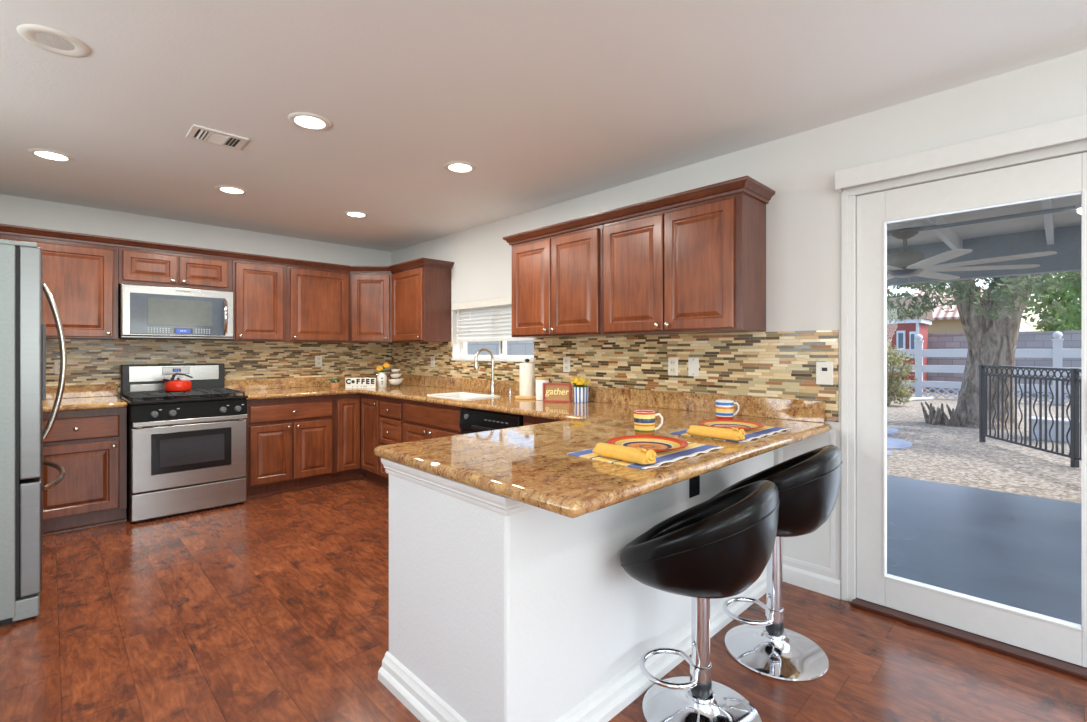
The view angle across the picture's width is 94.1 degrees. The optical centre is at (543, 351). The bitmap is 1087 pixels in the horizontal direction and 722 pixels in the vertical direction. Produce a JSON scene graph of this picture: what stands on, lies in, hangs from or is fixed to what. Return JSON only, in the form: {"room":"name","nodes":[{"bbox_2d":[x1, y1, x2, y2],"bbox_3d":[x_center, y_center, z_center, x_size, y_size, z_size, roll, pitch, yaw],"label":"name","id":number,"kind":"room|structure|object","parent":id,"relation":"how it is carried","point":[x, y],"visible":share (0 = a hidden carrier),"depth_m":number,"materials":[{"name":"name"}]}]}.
{"room":"kitchen","nodes":[
{"label":"kitchen","id":0,"kind":"room"},
{"bbox_2d":[0,194,390,397],"bbox_3d":[-3.821,0.040,4.124,5.495,2.440,0.150,0,0,-44],"label":"wall","id":1,"kind":"structure","parent":0,"point":[14,210],"depth_m":4.51,"materials":[{"name":"paint"}]},
{"bbox_2d":[0,234,117,339],"bbox_3d":[-3.826,-0.473,3.755,1.012,0.743,0.368,0,0,-44],"label":"upper cabinet","id":2,"kind":"object","parent":1,"relation":"attached to","point":[81,278],"visible":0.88,"depth_m":3.84,"materials":[{"name":"brown wood"}]},
{"bbox_2d":[118,247,231,290],"bbox_3d":[-3.181,-0.693,4.385,0.789,0.305,0.368,0,0,-44],"label":"upper cabinet","id":3,"kind":"object","parent":1,"relation":"attached to","point":[135,266],"visible":0.88,"depth_m":4.25,"materials":[{"name":"brown wood"}]},
{"bbox_2d":[118,283,233,339],"bbox_3d":[-3.137,-0.322,4.340,0.776,0.431,0.473,0,0,-44],"label":"microwave","id":4,"kind":"object","parent":3,"relation":"attached to","point":[150,312],"visible":1,"depth_m":4.18,"materials":[{"name":"metal"}]},
{"bbox_2d":[224,259,286,341],"bbox_3d":[-2.735,-0.473,4.821,0.457,0.743,0.368,0,0,-44],"label":"upper cabinet","id":5,"kind":"object","parent":1,"relation":"attached to","point":[259,289],"visible":0.95,"depth_m":4.71,"materials":[{"name":"brown wood"}]},
{"bbox_2d":[280,266,349,341],"bbox_3d":[-2.348,-0.473,5.199,0.622,0.743,0.368,0,0,-44],"label":"upper cabinet","id":6,"kind":"object","parent":1,"relation":"attached to","point":[318,300],"visible":0.93,"depth_m":5.07,"materials":[{"name":"brown wood"}]},
{"bbox_2d":[339,273,416,342],"bbox_3d":[-1.813,-0.473,5.548,0.630,0.743,0.615,0,0,-44],"label":"upper cabinet","id":7,"kind":"object","parent":1,"relation":"attached to","point":[370,293],"visible":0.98,"depth_m":5.31,"materials":[{"name":"brown wood"}]},
{"bbox_2d":[0,0,1086,251],"bbox_3d":[-0.574,-1.240,0.799,5.795,0.120,9.445,0,0,-44],"label":"ceiling","id":8,"kind":"structure","parent":0,"point":[551,102],"depth_m":2.29,"materials":[{"name":"paint"}]},
{"bbox_2d":[27,148,74,161],"bbox_3d":[-2.950,-1.175,3.036,0.204,0.010,0.204,0,0,-44],"label":"recessed light","id":9,"kind":"object","parent":8,"relation":"in","point":[52,155],"visible":1,"depth_m":3.02,"materials":[{"name":"white plastic"}]},
{"bbox_2d":[16,24,90,56],"bbox_3d":[-1.855,-1.176,1.923,0.204,0.008,0.204,0,0,-44],"label":"ceiling speaker","id":10,"kind":"object","parent":8,"relation":"attached to","point":[49,39],"visible":1,"depth_m":1.91,"materials":[{"name":"white plastic"}]},
{"bbox_2d":[35,33,74,50],"bbox_3d":[-1.855,-1.177,1.923,0.112,0.004,0.112,0,0,18],"label":"grille","id":11,"kind":"object","parent":10,"relation":"attached to","point":[49,41],"depth_m":1.92,"materials":[{"name":"white"}]},
{"bbox_2d":[186,124,248,150],"bbox_3d":[-1.797,-1.175,2.788,0.255,0.010,0.210,0,0,-44],"label":"ceiling vent","id":12,"kind":"object","parent":8,"relation":"in","point":[198,133],"visible":1,"depth_m":2.78,"materials":[{"name":"white plastic"}]},
{"bbox_2d":[215,185,247,194],"bbox_3d":[-2.269,-1.175,3.685,0.204,0.010,0.204,0,0,-44],"label":"recessed light","id":13,"kind":"object","parent":8,"relation":"in","point":[228,189],"visible":1,"depth_m":3.67,"materials":[{"name":"white"}]},
{"bbox_2d":[288,112,330,130],"bbox_3d":[-1.196,-1.175,2.592,0.204,0.010,0.204,0,0,-44],"label":"recessed light","id":14,"kind":"object","parent":8,"relation":"in","point":[309,121],"visible":1,"depth_m":2.58,"materials":[{"name":"white"}]},
{"bbox_2d":[343,211,368,217],"bbox_3d":[-1.603,-1.175,4.333,0.204,0.010,0.204,0,0,-44],"label":"recessed light","id":15,"kind":"object","parent":8,"relation":"in","point":[358,214],"visible":1,"depth_m":4.32,"materials":[{"name":"white"}]},
{"bbox_2d":[444,161,475,172],"bbox_3d":[-0.532,-1.175,3.233,0.204,0.010,0.204,0,0,-44],"label":"recessed light","id":16,"kind":"object","parent":8,"relation":"in","point":[454,166],"visible":1,"depth_m":3.22,"materials":[{"name":"white"}]},
{"bbox_2d":[0,478,1086,721],"bbox_3d":[-0.574,1.310,0.799,5.795,0.100,9.445,0,0,-44],"label":"floor","id":17,"kind":"structure","parent":0,"point":[274,607],"depth_m":2.21,"materials":[{"name":"laminate"}]},
{"bbox_2d":[0,239,66,624],"bbox_3d":[-2.981,0.372,2.443,0.988,1.775,0.910,0,0,-44],"label":"refrigerator","id":18,"kind":"object","parent":17,"relation":"on","point":[22,327],"visible":1,"depth_m":2.36,"materials":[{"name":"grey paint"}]},
{"bbox_2d":[43,407,126,535],"bbox_3d":[-3.789,0.836,3.517,1.332,0.849,0.744,0,0,-44],"label":"base cabinet","id":19,"kind":"object","parent":17,"relation":"on","point":[91,445],"visible":0.63,"depth_m":3.58,"materials":[{"name":"brown wood"}]},
{"bbox_2d":[43,384,126,411],"bbox_3d":[-3.799,0.339,3.506,1.362,0.142,0.746,0,0,-44],"label":"countertop","id":20,"kind":"structure","parent":19,"relation":"on","point":[98,396],"depth_m":3.95,"materials":[{"name":"brown stone"}]},
{"bbox_2d":[120,363,247,521],"bbox_3d":[-2.988,0.684,4.202,0.760,1.152,0.862,0,0,-44],"label":"gas range","id":21,"kind":"object","parent":17,"relation":"on","point":[187,450],"visible":0.98,"depth_m":3.94,"materials":[{"name":"silver metal"}]},
{"bbox_2d":[163,373,192,391],"bbox_3d":[-3.064,0.252,4.248,0.186,0.157,0.186,0,0,-16],"label":"kettle","id":22,"kind":"object","parent":21,"relation":"on","point":[178,385],"visible":1,"depth_m":4.19,"materials":[{"name":"red metal"}]},
{"bbox_2d":[120,393,247,404],"bbox_3d":[-2.982,0.373,4.196,0.760,0.022,0.770,0,0,-44],"label":"cooktop","id":23,"kind":"object","parent":21,"relation":"in","point":[202,398],"depth_m":3.96,"materials":[{"name":"black metal"}]},
{"bbox_2d":[246,395,333,498],"bbox_3d":[-2.489,0.836,4.786,0.755,0.849,0.744,0,0,-44],"label":"base cabinet","id":24,"kind":"object","parent":17,"relation":"on","point":[290,441],"visible":0.89,"depth_m":4.53,"materials":[{"name":"brown wood"}]},
{"bbox_2d":[332,394,384,485],"bbox_3d":[-1.760,0.836,5.255,0.941,0.849,1.088,0,0,-44],"label":"base cabinet","id":25,"kind":"object","parent":17,"relation":"on","point":[356,416],"visible":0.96,"depth_m":4.88,"materials":[{"name":"brown wood"}]},
{"bbox_2d":[225,374,831,517],"bbox_3d":[-0.866,0.333,3.599,1.980,0.154,4.710,0,0,-44],"label":"countertop","id":26,"kind":"structure","parent":25,"relation":"on","point":[531,465],"depth_m":2.17,"materials":[{"name":"brown stone"}]},
{"bbox_2d":[327,377,341,388],"bbox_3d":[-2.106,0.313,5.107,0.203,0.111,0.191,0,0,13],"label":"potted plant","id":27,"kind":"object","parent":26,"relation":"on","point":[334,383],"visible":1,"depth_m":5.08,"materials":[{"name":"green plant"}]},
{"bbox_2d":[345,378,375,387],"bbox_3d":[-1.866,0.317,5.171,0.304,0.102,0.031,0,0,-2],"label":"coffee sign","id":28,"kind":"object","parent":26,"relation":"on","point":[349,382],"visible":1,"depth_m":5.16,"materials":[{"name":"white wood"}]},
{"bbox_2d":[375,363,388,387],"bbox_3d":[-1.670,0.240,5.261,0.110,0.256,0.109,0,0,27],"label":"milk can","id":29,"kind":"object","parent":26,"relation":"on","point":[382,377],"visible":1,"depth_m":5.23,"materials":[{"name":"white ceramic"}]},
{"bbox_2d":[390,368,399,386],"bbox_3d":[-1.538,0.266,5.250,0.096,0.201,0.078,0,0,-18],"label":"rack","id":30,"kind":"object","parent":26,"relation":"on","point":[393,368],"visible":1,"depth_m":5.27,"materials":[{"name":"black metal"}]},
{"bbox_2d":[390,373,401,377],"bbox_3d":[-1.532,0.247,5.255,0.113,0.045,0.084,0,0,-44],"label":"bowl","id":31,"kind":"object","parent":30,"relation":"on","point":[397,375],"visible":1,"depth_m":5.23,"materials":[{"name":"white ceramic"}]},
{"bbox_2d":[389,378,403,384],"bbox_3d":[-1.530,0.310,5.257,0.144,0.067,0.106,0,0,-44],"label":"bowl","id":32,"kind":"object","parent":30,"relation":"on","point":[393,381],"visible":0.99,"depth_m":5.22,"materials":[{"name":"white ceramic"}]},
{"bbox_2d":[427,392,499,399],"bbox_3d":[-0.668,0.451,4.198,0.364,0.185,0.564,0,0,-44],"label":"sink","id":33,"kind":"object","parent":26,"relation":"in","point":[455,395],"visible":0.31,"depth_m":4.33,"materials":[{"name":"white ceramic"}]},
{"bbox_2d":[474,348,499,393],"bbox_3d":[-0.493,0.167,4.381,0.224,0.402,0.122,0,0,-13],"label":"kitchen faucet","id":34,"kind":"object","parent":26,"relation":"on","point":[493,385],"visible":1,"depth_m":4.40,"materials":[{"name":"silver metal"}]},
{"bbox_2d":[504,384,512,395],"bbox_3d":[-0.294,0.319,4.242,0.088,0.098,0.044,0,0,-44],"label":"soap dispenser","id":35,"kind":"object","parent":26,"relation":"on","point":[510,389],"visible":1,"depth_m":4.25,"materials":[{"name":"silver metal"}]},
{"bbox_2d":[515,359,535,399],"bbox_3d":[-0.129,0.211,3.997,0.192,0.313,0.192,0,0,-44],"label":"paper towel holder","id":36,"kind":"object","parent":26,"relation":"on","point":[526,360],"visible":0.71,"depth_m":3.94,"materials":[{"name":"brown wood"}]},
{"bbox_2d":[520,363,534,395],"bbox_3d":[-0.129,0.218,3.997,0.120,0.258,0.120,0,0,-44],"label":"paper towel roll","id":37,"kind":"object","parent":36,"relation":"on","point":[527,370],"visible":0.99,"depth_m":3.94,"materials":[{"name":"white paper"}]},
{"bbox_2d":[536,377,550,400],"bbox_3d":[-0.007,0.281,3.872,0.106,0.173,0.106,0,0,-16],"label":"canister","id":38,"kind":"object","parent":26,"relation":"on","point":[539,380],"visible":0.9,"depth_m":3.83,"materials":[{"name":"white ceramic"}]},
{"bbox_2d":[543,383,570,402],"bbox_3d":[0.098,0.298,3.701,0.212,0.140,0.026,0,0,18],"label":"framed sign","id":39,"kind":"object","parent":26,"relation":"on","point":[552,392],"visible":1,"depth_m":3.70,"materials":[{"name":"red paint"}]},
{"bbox_2d":[571,377,589,402],"bbox_3d":[0.272,0.275,3.693,0.152,0.186,0.137,0,0,-44],"label":"flower pot","id":40,"kind":"object","parent":26,"relation":"on","point":[581,392],"visible":1,"depth_m":3.65,"materials":[{"name":"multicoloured ceramic"}]},
{"bbox_2d":[567,442,723,468],"bbox_3d":[0.387,0.363,1.877,0.520,0.008,0.341,0,0,-44],"label":"placemat","id":41,"kind":"object","parent":26,"relation":"on","point":[692,449],"visible":0.4,"depth_m":1.78,"materials":[{"name":"fabric"}]},
{"bbox_2d":[592,443,656,464],"bbox_3d":[0.269,0.334,1.699,0.063,0.058,0.244,0,0,-41],"label":"napkin","id":42,"kind":"object","parent":41,"relation":"on","point":[642,456],"visible":1,"depth_m":1.66,"materials":[{"name":"yellow fabric"}]},
{"bbox_2d":[607,435,688,451],"bbox_3d":[0.391,0.352,1.908,0.300,0.024,0.300,0,0,-44],"label":"dinner plate","id":43,"kind":"object","parent":41,"relation":"on","point":[656,443],"visible":0.8,"depth_m":1.96,"materials":[{"name":"ceramic"}]},
{"bbox_2d":[634,410,662,434],"bbox_3d":[0.465,0.318,2.287,0.123,0.100,0.097,0,0,-36],"label":"mug","id":44,"kind":"object","parent":26,"relation":"on","point":[644,420],"visible":1,"depth_m":2.24,"materials":[{"name":"ceramic"}]},
{"bbox_2d":[715,400,739,418],"bbox_3d":[1.011,0.318,2.787,0.123,0.100,0.097,0,0,25],"label":"mug","id":45,"kind":"object","parent":26,"relation":"on","point":[724,408],"visible":0.97,"depth_m":2.76,"materials":[{"name":"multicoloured ceramic"}]},
{"bbox_2d":[670,426,790,441],"bbox_3d":[0.870,0.363,2.341,0.520,0.008,0.341,0,0,-44],"label":"placemat","id":46,"kind":"object","parent":26,"relation":"on","point":[751,434],"visible":0.34,"depth_m":2.27,"materials":[{"name":"fabric"}]},
{"bbox_2d":[686,425,745,440],"bbox_3d":[0.722,0.334,2.128,0.244,0.058,0.063,0,0,44],"label":"napkin","id":47,"kind":"object","parent":46,"relation":"on","point":[734,434],"visible":1,"depth_m":2.10,"materials":[{"name":"yellow fabric"}]},
{"bbox_2d":[698,419,764,430],"bbox_3d":[0.887,0.352,2.401,0.300,0.024,0.300,0,0,-44],"label":"dinner plate","id":48,"kind":"object","parent":46,"relation":"on","point":[720,423],"visible":0.8,"depth_m":2.45,"materials":[{"name":"ceramic"}]},
{"bbox_2d":[379,396,403,487],"bbox_3d":[-1.146,0.836,4.785,0.724,0.849,0.439,0,0,-44],"label":"base cabinet","id":49,"kind":"object","parent":17,"relation":"on","point":[391,421],"visible":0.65,"depth_m":4.56,"materials":[{"name":"brown wood"}]},
{"bbox_2d":[403,400,462,441],"bbox_3d":[-0.683,0.836,4.311,0.724,0.849,0.886,0,0,-44],"label":"base cabinet","id":50,"kind":"object","parent":17,"relation":"on","point":[422,420],"visible":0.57,"depth_m":4.09,"materials":[{"name":"brown wood"}]},
{"bbox_2d":[460,408,522,433],"bbox_3d":[-0.145,0.787,3.751,0.717,0.746,0.658,0,0,-44],"label":"dishwasher","id":51,"kind":"object","parent":17,"relation":"on","point":[471,420],"visible":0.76,"depth_m":3.53,"materials":[{"name":"black plastic"}]},
{"bbox_2d":[523,416,558,425],"bbox_3d":[0.285,0.836,3.320,0.724,0.849,0.552,0,0,-44],"label":"base cabinet","id":52,"kind":"object","parent":17,"relation":"on","point":[527,420],"visible":0.02,"depth_m":3.22,"materials":[{"name":"brown wood"}]},
{"bbox_2d":[620,480,779,721],"bbox_3d":[0.536,0.846,1.757,0.506,0.828,0.530,0,0,35],"label":"bar stool","id":53,"kind":"object","parent":17,"relation":"on","point":[717,547],"visible":1,"depth_m":1.60,"materials":[{"name":"black leather"}]},
{"bbox_2d":[709,445,842,680],"bbox_3d":[0.966,0.819,2.137,0.506,0.883,0.530,0,0,38],"label":"bar stool","id":54,"kind":"object","parent":17,"relation":"on","point":[808,483],"visible":0.71,"depth_m":2.02,"materials":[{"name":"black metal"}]},
{"bbox_2d":[389,450,773,721],"bbox_3d":[0.340,0.835,2.400,1.950,0.850,0.720,0,0,-44],"label":"wall","id":55,"kind":"structure","parent":0,"point":[523,616],"depth_m":1.68,"materials":[{"name":"paint"}]},
{"bbox_2d":[381,458,529,515],"bbox_3d":[-0.328,0.442,1.729,0.113,0.061,0.748,0,0,-44],"label":"trim","id":56,"kind":"structure","parent":55,"relation":"attached to","point":[502,505],"depth_m":1.60,"materials":[{"name":"white paint"}]},
{"bbox_2d":[378,567,766,721],"bbox_3d":[0.339,1.214,2.372,1.990,0.092,0.760,0,0,-44],"label":"baseboard","id":57,"kind":"structure","parent":55,"relation":"attached to","point":[622,690],"depth_m":1.84,"materials":[{"name":"white paint"}]},
{"bbox_2d":[689,475,699,497],"bbox_3d":[0.659,0.570,2.202,0.084,0.118,0.009,0,0,-44],"label":"wall outlet","id":58,"kind":"object","parent":55,"relation":"attached to","point":[694,483],"visible":0.73,"depth_m":2.19,"materials":[{"name":"black plastic"}]},
{"bbox_2d":[693,484,697,492],"bbox_3d":[0.660,0.594,2.201,0.034,0.032,0.004,0,0,-44],"label":"socket","id":59,"kind":"object","parent":58,"relation":"attached to","point":[695,486],"depth_m":2.20,"materials":[{"name":"black plastic"}]},
{"bbox_2d":[391,49,1086,580],"bbox_3d":[1.446,0.040,2.771,0.150,2.440,9.445,0,0,-44],"label":"wall","id":60,"kind":"structure","parent":0,"point":[803,215],"depth_m":2.69,"materials":[{"name":"paint"}]},
{"bbox_2d":[392,265,450,341],"bbox_3d":[-1.279,-0.473,5.196,0.358,0.743,0.645,0,0,-44],"label":"upper cabinet","id":61,"kind":"object","parent":60,"relation":"attached to","point":[421,295],"visible":1,"depth_m":5.01,"materials":[{"name":"brown wood"}]},
{"bbox_2d":[0,224,453,272],"bbox_3d":[-2.661,-0.864,4.498,3.650,0.062,0.870,0,0,-28],"label":"crown molding","id":62,"kind":"structure","parent":61,"relation":"attached to","point":[4,228],"depth_m":4.38,"materials":[{"name":"brown wood"}]},
{"bbox_2d":[46,330,838,421],"bbox_3d":[-1.539,0.124,2.932,3.895,0.472,4.745,0,0,-44],"label":"wall tile","id":63,"kind":"structure","parent":60,"relation":"attached to","point":[782,364],"depth_m":3.95,"materials":[{"name":"tile"}]},
{"bbox_2d":[54,360,66,373],"bbox_3d":[-3.819,0.120,4.004,0.072,0.116,0.009,0,0,-44],"label":"wall outlet","id":64,"kind":"object","parent":63,"relation":"attached to","point":[56,362],"visible":0.49,"depth_m":3.99,"materials":[{"name":"white plastic"}]},
{"bbox_2d":[315,356,321,366],"bbox_3d":[-2.395,0.100,5.394,0.072,0.116,0.009,0,0,-44],"label":"wall outlet","id":65,"kind":"object","parent":63,"relation":"attached to","point":[318,359],"visible":1,"depth_m":5.39,"materials":[{"name":"white plastic"}]},
{"bbox_2d":[431,356,434,366],"bbox_3d":[-1.165,0.105,5.319,0.009,0.116,0.072,0,0,-44],"label":"wall outlet","id":66,"kind":"object","parent":63,"relation":"attached to","point":[432,357],"visible":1,"depth_m":5.31,"materials":[{"name":"white plastic"}]},
{"bbox_2d":[563,357,569,371],"bbox_3d":[0.179,0.100,3.942,0.009,0.116,0.072,0,0,-44],"label":"wall outlet","id":67,"kind":"object","parent":63,"relation":"attached to","point":[566,360],"visible":1,"depth_m":3.94,"materials":[{"name":"white plastic"}]},
{"bbox_2d":[668,357,677,375],"bbox_3d":[0.836,0.095,3.269,0.009,0.116,0.072,0,0,-44],"label":"wall outlet","id":68,"kind":"object","parent":63,"relation":"attached to","point":[672,362],"visible":1,"depth_m":3.27,"materials":[{"name":"white plastic"}]},
{"bbox_2d":[688,358,698,375],"bbox_3d":[0.938,0.095,3.166,0.008,0.116,0.072,0,0,-44],"label":"wall plate","id":69,"kind":"object","parent":63,"relation":"attached to","point":[693,363],"visible":1,"depth_m":3.16,"materials":[{"name":"white plastic"}]},
{"bbox_2d":[816,362,832,384],"bbox_3d":[1.461,0.112,2.631,0.007,0.118,0.082,0,0,-44],"label":"wall plate","id":70,"kind":"object","parent":63,"relation":"attached to","point":[824,370],"visible":1,"depth_m":2.63,"materials":[{"name":"white plastic"}]},
{"bbox_2d":[451,339,533,361],"bbox_3d":[-0.446,-0.199,4.694,0.166,0.571,1.198,0,0,-44],"label":"window","id":71,"kind":"structure","parent":60,"relation":"in","point":[502,357],"depth_m":4.69,"materials":[{"name":"white plastic"}]},
{"bbox_2d":[452,297,533,347],"bbox_3d":[-0.472,-0.261,4.669,0.082,0.442,1.192,0,0,-44],"label":"window blind","id":72,"kind":"object","parent":60,"relation":"attached to","point":[477,321],"visible":0.66,"depth_m":4.75,"materials":[{"name":"white plastic"}]},
{"bbox_2d":[512,224,626,337],"bbox_3d":[0.161,-0.479,3.721,0.358,0.731,0.910,0,0,-44],"label":"upper cabinet","id":73,"kind":"object","parent":60,"relation":"attached to","point":[557,280],"visible":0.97,"depth_m":3.58,"materials":[{"name":"brown wood"}]},
{"bbox_2d":[502,175,774,245],"bbox_3d":[0.485,-0.864,3.388,0.359,0.062,1.940,0,0,-44],"label":"crown molding","id":74,"kind":"structure","parent":73,"relation":"attached to","point":[747,185],"depth_m":2.98,"materials":[{"name":"brown wood"}]},
{"bbox_2d":[603,192,765,334],"bbox_3d":[0.804,-0.479,3.063,0.358,0.731,0.930,0,0,-44],"label":"upper cabinet","id":75,"kind":"object","parent":60,"relation":"attached to","point":[699,267],"visible":0.98,"depth_m":2.85,"materials":[{"name":"brown wood"}]},
{"bbox_2d":[778,429,834,573],"bbox_3d":[1.401,0.772,2.706,0.004,0.745,0.285,0,0,-44],"label":"trim","id":76,"kind":"structure","parent":60,"relation":"attached to","point":[832,431],"depth_m":2.62,"materials":[{"name":"white paint"}]},
{"bbox_2d":[783,564,840,598],"bbox_3d":[2.945,1.215,1.116,0.016,0.090,4.682,0,0,-44],"label":"baseboard","id":77,"kind":"structure","parent":60,"relation":"attached to","point":[828,586],"depth_m":2.67,"materials":[{"name":"white paint"}]},
{"bbox_2d":[835,114,1086,192],"bbox_3d":[2.202,-0.860,1.834,0.074,0.092,2.047,0,0,-44],"label":"blind valance","id":78,"kind":"object","parent":60,"relation":"attached to","point":[1074,128],"visible":1,"depth_m":2.17,"materials":[{"name":"white plastic"}]},
{"bbox_2d":[841,138,1086,680],"bbox_3d":[2.205,0.210,1.947,0.195,2.100,1.865,0,0,-44],"label":"door","id":79,"kind":"structure","parent":60,"relation":"in","point":[1058,170],"depth_m":2.43,"materials":[{"name":"white plastic"}]},
{"label":"outside","id":80,"kind":"structure","parent":0,"visible":0},
{"bbox_2d":[887,391,1081,502],"bbox_3d":[15.567,1.512,29.178,56.955,0.235,100.000,0,0,-44],"label":"ground","id":81,"kind":"structure","parent":80,"point":[954,455],"depth_m":6.68,"materials":[{"name":"beige gravel"}]},
{"bbox_2d":[467,337,533,358],"bbox_3d":[-1.539,0.445,10.307,0.200,1.870,11.100,0,0,-44],"label":"wall","id":82,"kind":"structure","parent":81,"relation":"on","point":[513,347],"depth_m":9.26,"materials":[{"name":"paint"}]},
{"bbox_2d":[887,427,898,434],"bbox_3d":[5.708,1.389,9.008,1.252,0.042,0.946,0,0,-44],"label":"flagstone","id":83,"kind":"object","parent":81,"relation":"on","point":[890,431],"visible":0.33,"depth_m":8.80,"materials":[{"name":"grey stone"}]},
{"bbox_2d":[887,437,912,449],"bbox_3d":[5.018,1.389,7.702,1.279,0.042,0.936,0,0,-44],"label":"flagstone","id":84,"kind":"object","parent":81,"relation":"on","point":[892,443],"visible":0.28,"depth_m":7.47,"materials":[{"name":"grey stone"}]},
{"bbox_2d":[887,339,916,405],"bbox_3d":[8.827,0.511,13.095,1.435,1.803,1.497,0,0,-44],"label":"shrub","id":85,"kind":"object","parent":81,"relation":"on","point":[898,389],"visible":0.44,"depth_m":12.80,"materials":[{"name":"green plant"}]},
{"bbox_2d":[887,296,933,393],"bbox_3d":[11.060,-0.255,18.704,1.960,3.270,5.090,0,0,-44],"label":"shed","id":86,"kind":"object","parent":81,"relation":"on","point":[903,334],"visible":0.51,"depth_m":16.79,"materials":[{"name":"red wood"}]},
{"bbox_2d":[889,283,933,297],"bbox_3d":[25.172,-3.265,34.217,4.952,9.324,5.551,0,0,-44],"label":"leafy tree","id":87,"kind":"object","parent":81,"relation":"on","point":[906,293],"visible":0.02,"depth_m":34.14,"materials":[{"name":"green plant"}]},
{"bbox_2d":[906,397,933,401],"bbox_3d":[10.649,1.355,14.448,1.456,0.110,0.245,0,0,-30],"label":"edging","id":88,"kind":"object","parent":81,"relation":"on","point":[911,398],"visible":0.67,"depth_m":14.47,"materials":[{"name":"white paint"}]},
{"bbox_2d":[913,286,986,332],"bbox_3d":[20.528,-0.905,25.496,8.000,4.570,4.000,0,0,-44],"label":"neighbor house","id":89,"kind":"structure","parent":81,"relation":"on","point":[944,322],"depth_m":22.95,"materials":[{"name":"beige paint"}]},
{"bbox_2d":[887,271,1081,429],"bbox_3d":[7.830,-1.683,9.654,8.527,6.326,7.238,0,0,41],"label":"shade tree","id":90,"kind":"object","parent":81,"relation":"on","point":[991,322],"visible":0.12,"depth_m":9.25,"materials":[{"name":"green plant"}]},
{"bbox_2d":[888,331,1081,404],"bbox_3d":[12.770,0.420,14.118,0.200,1.920,14.420,0,0,-44],"label":"rail fence","id":91,"kind":"object","parent":81,"relation":"on","point":[1057,353],"visible":0.39,"depth_m":14.74,"materials":[{"name":"white paint"}]},
{"bbox_2d":[928,330,1081,397],"bbox_3d":[15.131,0.370,16.173,0.310,2.020,30.000,0,0,-44],"label":"wall","id":92,"kind":"structure","parent":81,"relation":"on","point":[1073,338],"depth_m":15.97,"materials":[{"name":"grey concrete"}]},
{"bbox_2d":[979,365,1081,467],"bbox_3d":[6.423,0.800,6.118,0.056,1.200,3.562,0,0,12],"label":"iron fence","id":93,"kind":"object","parent":81,"relation":"on","point":[1073,375],"visible":0.96,"depth_m":6.76,"materials":[{"name":"black metal"}]},
{"bbox_2d":[1028,416,1079,443],"bbox_3d":[8.104,1.228,7.983,0.410,0.335,0.660,0,0,-44],"label":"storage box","id":94,"kind":"object","parent":81,"relation":"on","point":[1049,419],"visible":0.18,"depth_m":7.91,"materials":[{"name":"white paint"}]},
{"bbox_2d":[1028,273,1081,330],"bbox_3d":[22.268,-1.176,21.526,3.060,5.144,3.605,0,0,-44],"label":"leafy tree","id":95,"kind":"object","parent":81,"relation":"on","point":[1065,296],"visible":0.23,"depth_m":21.51,"materials":[{"name":"green plant"}]},
{"bbox_2d":[1052,271,1081,330],"bbox_3d":[19.663,-1.647,16.375,3.538,6.088,4.567,0,0,-44],"label":"leafy tree","id":96,"kind":"object","parent":81,"relation":"on","point":[1072,323],"visible":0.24,"depth_m":17.34,"materials":[{"name":"green plant"}]},
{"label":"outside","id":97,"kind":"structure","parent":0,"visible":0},
{"bbox_2d":[887,475,1081,625],"bbox_3d":[5.065,1.455,1.801,3.675,0.150,9.500,0,0,-44],"label":"floor","id":98,"kind":"structure","parent":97,"point":[1024,552],"depth_m":3.62,"materials":[{"name":"concrete"}]},
{"bbox_2d":[887,193,1081,285],"bbox_3d":[5.048,0.122,2.414,4.503,2.515,8.400,0,0,-44],"label":"patio cover","id":99,"kind":"object","parent":98,"relation":"on","point":[1053,224],"visible":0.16,"depth_m":4.46,"materials":[{"name":"white wood"}]},
{"bbox_2d":[887,218,1056,281],"bbox_3d":[2.805,-0.761,3.927,1.586,0.443,1.586,0,0,-8],"label":"ceiling fan","id":100,"kind":"object","parent":99,"relation":"hanging from","point":[905,263],"visible":0.8,"depth_m":3.81,"materials":[{"name":"metal"}]},
{"bbox_2d":[1076,203,1081,214],"bbox_3d":[3.461,-0.907,3.212,0.120,0.076,0.120,0,0,-44],"label":"light","id":101,"kind":"object","parent":99,"relation":"attached to","point":[1078,206],"visible":0.56,"depth_m":3.22,"materials":[{"name":"white"}]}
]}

